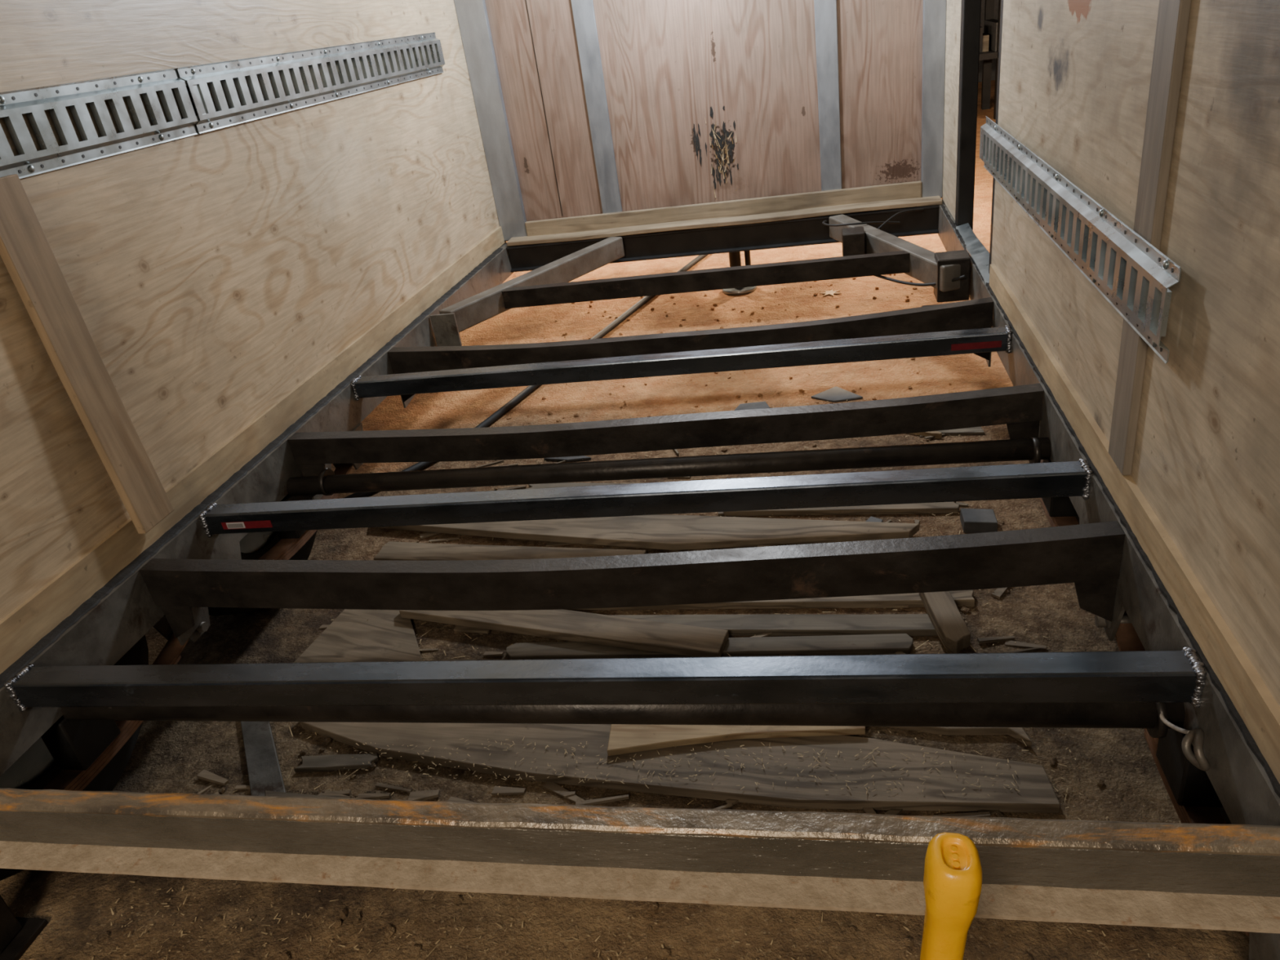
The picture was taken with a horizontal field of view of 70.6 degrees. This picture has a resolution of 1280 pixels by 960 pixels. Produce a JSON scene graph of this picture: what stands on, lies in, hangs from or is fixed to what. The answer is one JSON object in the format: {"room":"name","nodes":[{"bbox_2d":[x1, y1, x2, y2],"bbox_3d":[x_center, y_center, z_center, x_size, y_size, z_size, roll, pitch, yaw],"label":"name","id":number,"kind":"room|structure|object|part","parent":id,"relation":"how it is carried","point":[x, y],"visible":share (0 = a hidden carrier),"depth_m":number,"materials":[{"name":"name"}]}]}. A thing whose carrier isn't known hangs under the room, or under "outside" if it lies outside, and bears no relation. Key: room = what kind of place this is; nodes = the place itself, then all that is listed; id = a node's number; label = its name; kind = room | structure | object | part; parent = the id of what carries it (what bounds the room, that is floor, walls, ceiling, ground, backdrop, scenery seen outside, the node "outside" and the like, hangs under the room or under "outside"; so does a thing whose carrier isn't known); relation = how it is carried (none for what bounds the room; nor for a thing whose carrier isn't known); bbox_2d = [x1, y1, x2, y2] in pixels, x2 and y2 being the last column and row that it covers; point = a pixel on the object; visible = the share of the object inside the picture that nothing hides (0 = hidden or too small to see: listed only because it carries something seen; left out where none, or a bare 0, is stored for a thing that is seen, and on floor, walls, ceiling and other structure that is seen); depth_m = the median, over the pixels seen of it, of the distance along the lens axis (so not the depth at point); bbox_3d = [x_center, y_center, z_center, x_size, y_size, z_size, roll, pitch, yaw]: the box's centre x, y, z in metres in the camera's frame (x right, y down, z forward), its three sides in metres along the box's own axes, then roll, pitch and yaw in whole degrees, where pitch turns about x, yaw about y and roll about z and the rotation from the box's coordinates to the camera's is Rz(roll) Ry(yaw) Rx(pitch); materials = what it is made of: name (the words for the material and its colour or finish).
{"room":"cargo trailer interior","nodes":[
{"label":"cargo trailer interior","id":0,"kind":"room"},
{"bbox_2d":[0,0,499,621],"bbox_3d":[-1.015,-1.168,2.263,0.020,1.946,3.210,-2,28,12],"label":"wall","id":1,"kind":"structure","parent":0,"point":[210,275],"depth_m":2.11,"materials":[{"name":"brown wood"}]},
{"bbox_2d":[0,173,173,533],"bbox_3d":[-1.055,-0.215,1.709,0.048,0.687,0.100,-2,28,12],"label":"batten","id":2,"kind":"object","parent":1,"relation":"attached to","point":[28,256],"visible":1,"depth_m":1.69,"materials":[{"name":"brown wood"}]},
{"bbox_2d":[0,31,444,178],"bbox_3d":[-0.993,-0.955,2.224,0.020,0.141,2.827,-2,28,12],"label":"rail","id":3,"kind":"object","parent":1,"relation":"attached to","point":[383,63],"visible":0.99,"depth_m":2.05,"materials":[{"name":"metal"}]},
{"bbox_2d":[0,226,506,674],"bbox_3d":[-0.876,-0.347,2.691,0.009,0.074,3.210,-2,28,12],"label":"baseboard","id":4,"kind":"structure","parent":1,"relation":"attached to","point":[23,628],"depth_m":2.07,"materials":[{"name":"brown wood"}]},
{"bbox_2d":[0,811,1279,897],"bbox_3d":[-0.209,0.452,1.149,2.120,0.064,0.032,-3,28,12],"label":"wooden board","id":5,"kind":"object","parent":1,"relation":"attached to","point":[1084,868],"depth_m":1.09,"materials":[{"name":"paint"}]},
{"bbox_2d":[0,840,1279,933],"bbox_3d":[-0.208,0.490,1.149,2.121,0.012,0.069,-3,28,12],"label":"flange","id":6,"kind":"object","parent":5,"relation":"attached to","point":[1251,913],"visible":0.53,"depth_m":1.09,"materials":[{"name":"beige wood"}]},
{"bbox_2d":[0,788,1279,856],"bbox_3d":[-0.213,0.421,1.137,2.120,0.015,0.036,-3,28,12],"label":"metal beam","id":7,"kind":"structure","parent":1,"relation":"attached to","point":[1006,832],"depth_m":1.08,"materials":[{"name":"brown metal"}]},
{"bbox_2d":[0,242,513,776],"bbox_3d":[-0.848,-0.267,2.749,0.045,0.120,3.178,-2,28,12],"label":"frame rail","id":8,"kind":"object","parent":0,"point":[102,636],"visible":0.47,"depth_m":1.93,"materials":[{"name":"grey metal"}]},
{"bbox_2d":[0,248,502,688],"bbox_3d":[-0.864,-0.294,2.667,0.036,0.007,3.042,-2,28,12],"label":"bead","id":9,"kind":"object","parent":8,"relation":"on","point":[51,637],"visible":1,"depth_m":2.00},
{"bbox_2d":[3,646,1206,711],"bbox_3d":[-0.156,0.309,1.377,1.840,0.063,0.060,-3,28,11],"label":"tube","id":10,"kind":"object","parent":8,"relation":"attached to","point":[1133,676],"visible":1,"depth_m":1.33,"materials":[{"name":"black metal"}]},
{"bbox_2d":[506,204,938,272],"bbox_3d":[0.319,-1.040,3.874,1.828,0.110,0.115,-2,28,12],"label":"header beam","id":11,"kind":"structure","parent":8,"relation":"attached to","point":[811,230],"depth_m":3.83,"materials":[{"name":"black metal"}]},
{"bbox_2d":[429,236,624,346],"bbox_3d":[-0.415,-0.739,3.530,0.177,0.134,1.114,9,32,30],"label":"brace","id":12,"kind":"object","parent":11,"relation":"attached to","point":[459,317],"visible":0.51,"depth_m":3.42,"materials":[{"name":"metal"}]},
{"bbox_3d":[-0.688,-0.529,3.203,0.090,0.120,0.010,-2,28,12],"label":"plate","id":13,"kind":"part","parent":12,"relation":"part of","materials":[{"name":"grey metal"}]},
{"bbox_2d":[502,250,910,308],"bbox_3d":[0.217,-0.715,3.238,1.471,0.066,0.042,-3,28,11],"label":"channel cross member","id":14,"kind":"object","parent":12,"relation":"attached to","point":[892,262],"visible":0.99,"depth_m":3.21,"materials":[{"name":"metal"}]},
{"bbox_2d":[828,213,970,306],"bbox_3d":[0.903,-0.794,3.225,0.244,0.142,1.105,-12,28,-6],"label":"brace","id":15,"kind":"object","parent":11,"relation":"attached to","point":[926,266],"visible":0.64,"depth_m":3.04,"materials":[{"name":"metal"}]},
{"bbox_2d":[822,208,965,286],"bbox_3d":[0.889,-0.844,3.274,0.438,0.111,0.857,-2,28,12],"label":"wiring","id":16,"kind":"object","parent":15,"relation":"attached to","point":[887,221],"visible":0.97,"depth_m":3.44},
{"bbox_2d":[447,658,493,660],"bbox_3d":[0.076,0.434,1.975,1.124,0.018,0.093,-2,28,13],"label":"plank","id":17,"kind":"object","parent":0,"point":[449,659],"depth_m":2.12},
{"bbox_2d":[373,541,646,560],"bbox_3d":[-0.376,0.215,2.520,0.799,0.020,0.092,1,29,17],"label":"plank","id":18,"kind":"object","parent":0,"point":[392,550],"depth_m":2.54,"materials":[{"name":"brown wood"}]},
{"bbox_2d":[527,482,630,488],"bbox_3d":[-0.071,0.027,2.797,0.603,0.014,0.049,1,29,17],"label":"plank","id":19,"kind":"object","parent":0,"point":[562,484],"depth_m":2.85,"materials":[{"name":"brown wood"}]},
{"bbox_2d":[0,80,1248,959],"bbox_3d":[1.156,-1.718,5.782,18.000,0.001,18.000,-2,28,12],"label":"dirt ground","id":20,"kind":"structure","parent":0,"point":[167,757],"depth_m":1.87,"materials":[{"name":"soil"}]},
{"bbox_2d":[0,895,48,959],"bbox_3d":[-1.163,0.634,1.487,0.120,0.445,0.120,-2,28,12],"label":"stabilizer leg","id":21,"kind":"object","parent":20,"relation":"on","point":[17,934],"visible":1,"depth_m":1.58,"materials":[{"name":"metal"}]},
{"bbox_3d":[-1.162,0.623,1.495,0.060,0.433,0.055,-2,28,12],"label":"leg","id":22,"kind":"part","parent":21,"relation":"part of","materials":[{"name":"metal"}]},
{"bbox_2d":[240,721,285,795],"bbox_3d":[-0.820,0.585,1.948,0.067,0.012,0.370,-21,30,-22],"label":"bar","id":23,"kind":"object","parent":20,"relation":"on","point":[264,773],"visible":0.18,"depth_m":1.92,"materials":[{"name":"grey metal"}]},
{"bbox_2d":[264,790,336,797],"bbox_3d":[-0.354,0.650,1.690,0.857,0.016,0.073,0,29,15],"label":"plank","id":24,"kind":"object","parent":20,"relation":"on","point":[267,793],"depth_m":1.81,"materials":[{"name":"brown wood"}]},
{"bbox_2d":[293,753,378,772],"bbox_3d":[-0.632,0.591,1.887,0.176,0.012,0.038,-5,28,7],"label":"plank","id":25,"kind":"object","parent":20,"relation":"on","point":[335,762],"depth_m":1.88,"materials":[{"name":"wood"}]},
{"bbox_2d":[293,608,422,662],"bbox_3d":[-0.636,0.403,2.246,0.402,0.012,0.337,5,30,24],"label":"plank","id":26,"kind":"object","parent":20,"relation":"on","point":[386,636],"depth_m":2.25,"materials":[{"name":"brown wood"}]},
{"bbox_2d":[344,254,706,497],"bbox_3d":[-0.180,-0.676,4.151,0.166,0.027,3.373,7,31,28],"label":"air hose","id":27,"kind":"object","parent":20,"relation":"on","point":[491,419],"visible":0.41,"depth_m":3.57,"materials":[{"name":"black rubber"}]},
{"bbox_2d":[399,608,728,657],"bbox_3d":[-0.214,0.346,2.184,0.868,0.022,0.089,3,30,22],"label":"plank","id":28,"kind":"object","parent":20,"relation":"on","point":[562,624],"depth_m":2.13,"materials":[{"name":"brown wood"}]},
{"bbox_2d":[543,455,591,462],"bbox_3d":[-0.243,-0.075,3.046,0.167,0.010,0.050,-2,28,12],"label":"scrap","id":29,"kind":"object","parent":20,"relation":"on","point":[569,459],"visible":0.73,"depth_m":3.03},
{"bbox_2d":[98,273,1104,959],"bbox_3d":[0.154,0.002,2.788,1.762,0.024,4.343,-2,28,12],"label":"clod","id":30,"kind":"object","parent":20,"relation":"on","point":[415,950],"visible":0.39,"depth_m":1.58,"materials":[{"name":"soil"}]},
{"bbox_2d":[86,391,1149,959],"bbox_3d":[0.023,0.379,2.083,1.770,0.032,2.769,-2,28,12],"label":"litter","id":31,"kind":"object","parent":20,"relation":"on","point":[741,765],"visible":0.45,"depth_m":1.65,"materials":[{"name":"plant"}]},
{"bbox_2d":[192,433,1046,817],"bbox_3d":[0.045,0.260,2.325,1.771,0.016,1.839,-2,28,12],"label":"wood chip debris","id":32,"kind":"object","parent":20,"relation":"on","point":[205,775],"visible":0.19,"depth_m":1.82,"materials":[{"name":"brown wood"}]},
{"bbox_2d":[607,724,865,755],"bbox_3d":[0.191,0.471,1.825,0.520,0.016,0.238,-2,28,12],"label":"scrap","id":33,"kind":"object","parent":32,"relation":"on","point":[623,738],"visible":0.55,"depth_m":1.77,"materials":[{"name":"beige wood"}]},
{"bbox_2d":[0,592,1279,959],"bbox_3d":[-0.145,0.365,1.463,2.412,0.660,0.800,-2,28,12],"label":"trailer axle","id":34,"kind":"object","parent":20,"relation":"on","point":[86,748],"visible":0.38,"depth_m":1.43,"materials":[{"name":"metal"}]},
{"bbox_3d":[-1.050,0.465,1.691,0.060,0.115,0.100,-2,28,12],"label":"axle seat","id":35,"kind":"part","parent":34,"relation":"part of","materials":[{"name":"black metal"}]},
{"bbox_3d":[0.797,0.391,1.299,0.060,0.115,0.100,-2,28,12],"label":"axle seat","id":36,"kind":"part","parent":34,"relation":"part of","materials":[{"name":"black metal"}]},
{"bbox_2d":[208,385,1082,616],"bbox_3d":[-0.013,-0.019,2.156,2.412,0.660,0.800,-2,28,12],"label":"trailer axle","id":37,"kind":"object","parent":20,"relation":"on","point":[1059,511],"visible":0.16,"depth_m":2.13,"materials":[{"name":"metal"}]},
{"bbox_3d":[-0.919,0.081,2.384,0.060,0.115,0.100,-2,28,12],"label":"axle seat","id":38,"kind":"part","parent":37,"relation":"part of","materials":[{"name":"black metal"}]},
{"bbox_3d":[0.929,0.007,1.992,0.060,0.115,0.100,-2,28,12],"label":"axle seat","id":39,"kind":"part","parent":37,"relation":"part of","materials":[{"name":"black metal"}]},
{"bbox_2d":[937,199,1279,826],"bbox_3d":[0.985,-0.340,2.361,0.045,0.120,3.178,-2,28,12],"label":"frame rail","id":40,"kind":"object","parent":37,"relation":"on","point":[1242,784],"visible":0.32,"depth_m":1.35,"materials":[{"name":"grey metal"}]},
{"bbox_2d":[139,520,1124,644],"bbox_3d":[-0.081,0.186,1.752,1.837,0.200,0.150,-3,28,11],"label":"channel cross member","id":41,"kind":"object","parent":40,"relation":"attached to","point":[1088,556],"visible":1,"depth_m":1.65,"materials":[{"name":"metal"}]},
{"bbox_3d":[-0.966,0.269,1.947,0.006,0.110,0.138,-2,28,12],"label":"gusset plate","id":42,"kind":"part","parent":41,"relation":"part of","materials":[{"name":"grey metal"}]},
{"bbox_3d":[0.822,0.177,1.608,0.006,0.110,0.138,-2,28,12],"label":"gusset plate","id":43,"kind":"part","parent":41,"relation":"part of","materials":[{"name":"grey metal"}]},
{"bbox_2d":[198,457,1093,537],"bbox_3d":[-0.066,0.043,1.856,1.840,0.063,0.060,-3,28,11],"label":"tube","id":44,"kind":"object","parent":40,"relation":"attached to","point":[1066,478],"visible":1,"depth_m":1.81,"materials":[{"name":"black metal"}]},
{"bbox_2d":[288,383,1044,499],"bbox_3d":[0.016,-0.098,2.266,1.837,0.200,0.150,-3,28,11],"label":"channel cross member","id":45,"kind":"object","parent":40,"relation":"attached to","point":[1020,407],"visible":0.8,"depth_m":2.16,"materials":[{"name":"metal"}]},
{"bbox_3d":[-0.869,-0.015,2.461,0.006,0.110,0.138,-2,28,12],"label":"gusset plate","id":46,"kind":"part","parent":45,"relation":"part of","materials":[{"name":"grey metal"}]},
{"bbox_2d":[350,324,1013,400],"bbox_3d":[0.059,-0.320,2.512,1.841,0.063,0.060,-3,28,11],"label":"tube","id":47,"kind":"object","parent":40,"relation":"attached to","point":[992,339],"visible":1,"depth_m":2.47,"materials":[{"name":"black metal"}]},
{"bbox_2d":[387,297,993,408],"bbox_3d":[0.120,-0.402,2.814,1.838,0.200,0.150,-3,28,11],"label":"channel cross member","id":48,"kind":"object","parent":40,"relation":"attached to","point":[977,313],"visible":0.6,"depth_m":2.71,"materials":[{"name":"metal"}]},
{"bbox_3d":[-0.770,-0.319,3.010,0.006,0.110,0.138,-2,28,12],"label":"gusset plate","id":49,"kind":"part","parent":48,"relation":"part of","materials":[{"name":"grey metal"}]},
{"bbox_3d":[1.024,-0.411,2.670,0.006,0.110,0.138,-2,28,12],"label":"gusset plate","id":50,"kind":"part","parent":48,"relation":"part of","materials":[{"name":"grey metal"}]},
{"bbox_2d":[953,222,989,284],"bbox_3d":[1.103,-0.755,2.965,0.050,0.028,0.700,-2,28,12],"label":"plate","id":51,"kind":"object","parent":40,"relation":"on","point":[975,249],"visible":0.8,"depth_m":2.95,"materials":[{"name":"metal"}]},
{"bbox_2d":[941,204,1279,797],"bbox_3d":[0.955,-0.367,2.282,0.017,0.007,3.042,-2,28,12],"label":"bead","id":52,"kind":"object","parent":40,"relation":"on","point":[1250,741],"visible":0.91,"depth_m":1.34},
{"bbox_2d":[1158,702,1210,771],"bbox_3d":[0.728,0.324,1.222,0.033,0.052,0.166,-2,28,12],"label":"ring","id":53,"kind":"object","parent":40,"relation":"attached to","point":[1198,759],"visible":0.92,"depth_m":1.18,"materials":[{"name":"grey metal"}]},
{"bbox_2d":[299,721,1060,813],"bbox_3d":[-0.021,0.540,1.797,1.560,0.022,0.181,0,29,16],"label":"plank","id":54,"kind":"object","parent":20,"relation":"on","point":[1036,793],"depth_m":1.71,"materials":[{"name":"brown wood"}]},
{"bbox_2d":[506,633,913,659],"bbox_3d":[0.140,0.383,2.057,0.932,0.016,0.053,-3,28,10],"label":"plank","id":55,"kind":"object","parent":20,"relation":"on","point":[862,644],"depth_m":2.02,"materials":[{"name":"wood"}]},
{"bbox_2d":[722,250,756,295],"bbox_3d":[0.436,-1.363,4.284,0.175,0.950,0.170,-2,28,12],"label":"jack","id":56,"kind":"object","parent":20,"relation":"on","point":[734,257],"visible":0.12,"depth_m":4.43,"materials":[{"name":"black metal"}]},
{"bbox_2d":[733,401,769,410],"bbox_3d":[0.398,-0.261,3.216,0.129,0.008,0.061,-4,28,8],"label":"scrap","id":57,"kind":"object","parent":20,"relation":"on","point":[759,405],"visible":0.66,"depth_m":3.21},
{"bbox_2d":[819,289,841,296],"bbox_3d":[0.899,-0.878,4.248,0.101,0.004,0.097,-13,28,-8],"label":"dry leaf","id":58,"kind":"object","parent":20,"relation":"on","point":[831,292],"visible":1,"depth_m":4.25,"materials":[{"name":"beige plant"}]},
{"bbox_2d":[811,386,862,402],"bbox_3d":[0.693,-0.292,3.191,0.120,0.008,0.141,-21,30,-23],"label":"scrap","id":59,"kind":"object","parent":20,"relation":"on","point":[835,394],"visible":1,"depth_m":3.20,"materials":[{"name":"beige wood"}]},
{"bbox_2d":[723,501,959,516],"bbox_3d":[0.549,0.078,2.517,0.644,0.018,0.052,-1,28,14],"label":"plank","id":60,"kind":"object","parent":20,"relation":"on","point":[937,507],"depth_m":2.48,"materials":[{"name":"brown wood"}]},
{"bbox_2d":[865,516,882,522],"bbox_3d":[0.621,0.125,2.400,0.048,0.025,0.058,16,36,38],"label":"block","id":61,"kind":"object","parent":20,"relation":"on","point":[871,518],"visible":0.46,"depth_m":2.41,"materials":[{"name":"grey wood"}]},
{"bbox_2d":[920,832,982,959],"bbox_3d":[0.254,0.592,0.872,0.160,0.708,0.072,-2,28,12],"label":"handle","id":62,"kind":"object","parent":20,"relation":"on","point":[953,877],"visible":1,"depth_m":0.70,"materials":[{"name":"plastic"}]},
{"bbox_2d":[886,726,1031,747],"bbox_3d":[0.580,0.483,1.737,0.313,0.018,0.064,-2,28,12],"label":"shard","id":63,"kind":"object","parent":20,"relation":"on","point":[1018,733],"depth_m":1.72},
{"bbox_2d":[937,426,984,435],"bbox_3d":[0.987,-0.160,2.853,0.179,0.010,0.080,-2,28,12],"label":"scrap","id":64,"kind":"object","parent":20,"relation":"on","point":[975,430],"visible":0.48,"depth_m":2.82,"materials":[{"name":"brown wood"}]},
{"bbox_2d":[960,508,997,533],"bbox_3d":[0.880,0.107,2.349,0.080,0.035,0.080,-2,28,12],"label":"block","id":65,"kind":"object","parent":20,"relation":"on","point":[972,520],"visible":0.9,"depth_m":2.33,"materials":[{"name":"grey wood"}]},
{"bbox_2d":[978,0,1000,119],"bbox_3d":[3.385,-4.650,7.632,2.020,2.850,0.814,-2,28,12],"label":"storage rack","id":66,"kind":"object","parent":20,"relation":"on","point":[989,39],"visible":0.14,"depth_m":8.04,"materials":[{"name":"black metal"}]},
{"bbox_2d":[978,48,998,60],"bbox_3d":[3.508,-3.870,8.066,2.020,0.050,0.770,-2,28,12],"label":"shelf","id":67,"kind":"object","parent":66,"relation":"attached to","point":[984,54],"depth_m":7.83,"materials":[{"name":"black metal"}]},
{"bbox_2d":[377,514,919,550],"bbox_3d":[-0.066,0.143,2.541,1.627,0.022,0.151,1,29,17],"label":"plank","id":68,"kind":"object","parent":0,"point":[659,531],"depth_m":2.47,"materials":[{"name":"wood"}]},
{"bbox_2d":[484,0,923,221],"bbox_3d":[0.184,-1.977,3.459,1.892,1.946,0.020,-2,28,12],"label":"wall","id":69,"kind":"structure","parent":0,"point":[665,63],"depth_m":3.66,"materials":[{"name":"red wood"}]},
{"bbox_2d":[453,0,527,240],"bbox_3d":[-0.685,-1.930,3.621,0.121,1.928,0.030,-2,28,12],"label":"post","id":70,"kind":"object","parent":69,"relation":"attached to","point":[472,15],"visible":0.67,"depth_m":3.81,"materials":[{"name":"grey metal"}]},
{"bbox_2d":[525,0,562,215],"bbox_3d":[-0.466,-1.979,3.568,0.003,1.850,0.002,-2,28,12],"label":"seam","id":71,"kind":"object","parent":69,"relation":"attached to","point":[526,0],"visible":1,"depth_m":3.78,"materials":[{"name":"wood"}]},
{"bbox_2d":[570,0,622,213],"bbox_3d":[-0.238,-1.952,3.534,0.087,1.928,0.012,-2,28,12],"label":"metal strip","id":72,"kind":"object","parent":69,"relation":"attached to","point":[584,15],"visible":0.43,"depth_m":3.73,"materials":[{"name":"grey metal"}]},
{"bbox_2d":[693,106,738,197],"bbox_3d":[0.315,-1.358,3.753,0.178,0.364,0.019,-2,28,12],"label":"splintered hole","id":73,"kind":"object","parent":69,"relation":"attached to","point":[719,142],"visible":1,"depth_m":3.75,"materials":[{"name":"brown wood"}]},
{"bbox_2d":[524,181,921,236],"bbox_3d":[0.321,-1.146,3.854,1.689,0.075,0.022,-2,28,12],"label":"baseboard","id":74,"kind":"structure","parent":69,"relation":"attached to","point":[905,190],"depth_m":3.83,"materials":[{"name":"brown wood"}]},
{"bbox_2d":[506,195,942,246],"bbox_3d":[0.316,-1.092,3.828,1.837,0.024,0.097,-2,28,12],"label":"trim","id":75,"kind":"structure","parent":69,"relation":"attached to","point":[934,200],"depth_m":3.79,"materials":[{"name":"brown wood"}]},
{"bbox_2d":[813,0,841,191],"bbox_3d":[0.678,-1.988,3.340,0.083,1.928,0.012,-2,28,12],"label":"post","id":76,"kind":"object","parent":69,"relation":"attached to","point":[825,11],"visible":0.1,"depth_m":3.57,"materials":[{"name":"grey metal"}]},
{"bbox_2d":[920,0,946,197],"bbox_3d":[1.065,-2.000,3.250,0.082,1.928,0.030,-2,28,12],"label":"post","id":77,"kind":"object","parent":69,"relation":"attached to","point":[934,11],"visible":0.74,"depth_m":3.50,"materials":[{"name":"grey metal"}]},
{"bbox_2d":[757,545,778,546],"bbox_3d":[0.537,0.194,2.299,0.494,0.018,0.064,0,29,16],"label":"plank","id":78,"kind":"object","parent":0,"point":[757,545],"depth_m":2.38,"materials":[{"name":"wood"}]},
{"bbox_2d":[562,589,974,610],"bbox_3d":[0.165,0.293,2.216,1.242,0.020,0.058,-2,28,12],"label":"plank","id":79,"kind":"object","parent":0,"point":[962,597],"depth_m":2.13,"materials":[{"name":"brown wood"}]},
{"bbox_2d":[613,613,937,635],"bbox_3d":[0.240,0.339,2.109,0.947,0.018,0.063,-2,28,12],"label":"plank","id":80,"kind":"object","parent":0,"point":[912,624],"depth_m":2.07,"materials":[{"name":"brown wood"}]},
{"bbox_2d":[908,431,942,439],"bbox_3d":[0.886,-0.152,2.857,0.141,0.020,0.024,16,36,38],"label":"plank","id":81,"kind":"object","parent":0,"point":[938,435],"depth_m":2.82,"materials":[{"name":"brown wood"}]},
{"bbox_2d":[919,591,970,653],"bbox_3d":[0.674,0.295,2.006,0.058,0.035,0.249,-7,27,3],"label":"plank","id":82,"kind":"object","parent":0,"point":[941,608],"depth_m":1.96,"materials":[{"name":"brown wood"}]},
{"bbox_2d":[977,0,999,82],"bbox_3d":[1.785,-7.000,9.748,18.000,5.450,0.100,-2,28,12],"label":"wall","id":83,"kind":"structure","parent":0,"point":[983,2],"depth_m":10.29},
{"bbox_2d":[941,0,1279,706],"bbox_3d":[0.854,-1.243,1.867,0.020,1.946,3.210,-2,28,12],"label":"wall","id":84,"kind":"structure","parent":0,"point":[1075,75],"depth_m":1.24,"materials":[{"name":"brown wood"}]},
{"bbox_2d":[955,0,981,231],"bbox_3d":[1.061,-1.744,2.874,0.054,2.050,0.065,-2,28,12],"label":"door frame","id":85,"kind":"structure","parent":84,"relation":"attached to","point":[971,10],"depth_m":3.09,"materials":[{"name":"black metal"}]},
{"bbox_2d":[988,0,1003,273],"bbox_3d":[0.952,-1.418,2.285,0.048,2.050,0.048,-2,28,12],"label":"door frame","id":86,"kind":"structure","parent":84,"relation":"attached to","point":[1002,1],"depth_m":2.49,"materials":[{"name":"black metal"}]},
{"bbox_2d":[979,115,1181,364],"bbox_3d":[0.856,-0.597,1.917,0.016,0.139,1.560,-2,28,12],"label":"rail","id":87,"kind":"object","parent":84,"relation":"attached to","point":[1135,277],"visible":1,"depth_m":1.57,"materials":[{"name":"metal"}]},
{"bbox_2d":[989,263,1279,783],"bbox_3d":[0.864,-0.124,1.778,0.012,0.062,1.990,-2,28,12],"label":"baseboard","id":88,"kind":"structure","parent":84,"relation":"attached to","point":[1258,708],"depth_m":1.32,"materials":[{"name":"brown wood"}]},
{"bbox_2d":[1108,0,1191,475],"bbox_3d":[0.694,-0.856,1.118,0.014,1.872,0.115,-2,28,12],"label":"batten","id":89,"kind":"object","parent":84,"relation":"attached to","point":[1173,15],"visible":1,"depth_m":1.31,"materials":[{"name":"beige wood"}]}
]}

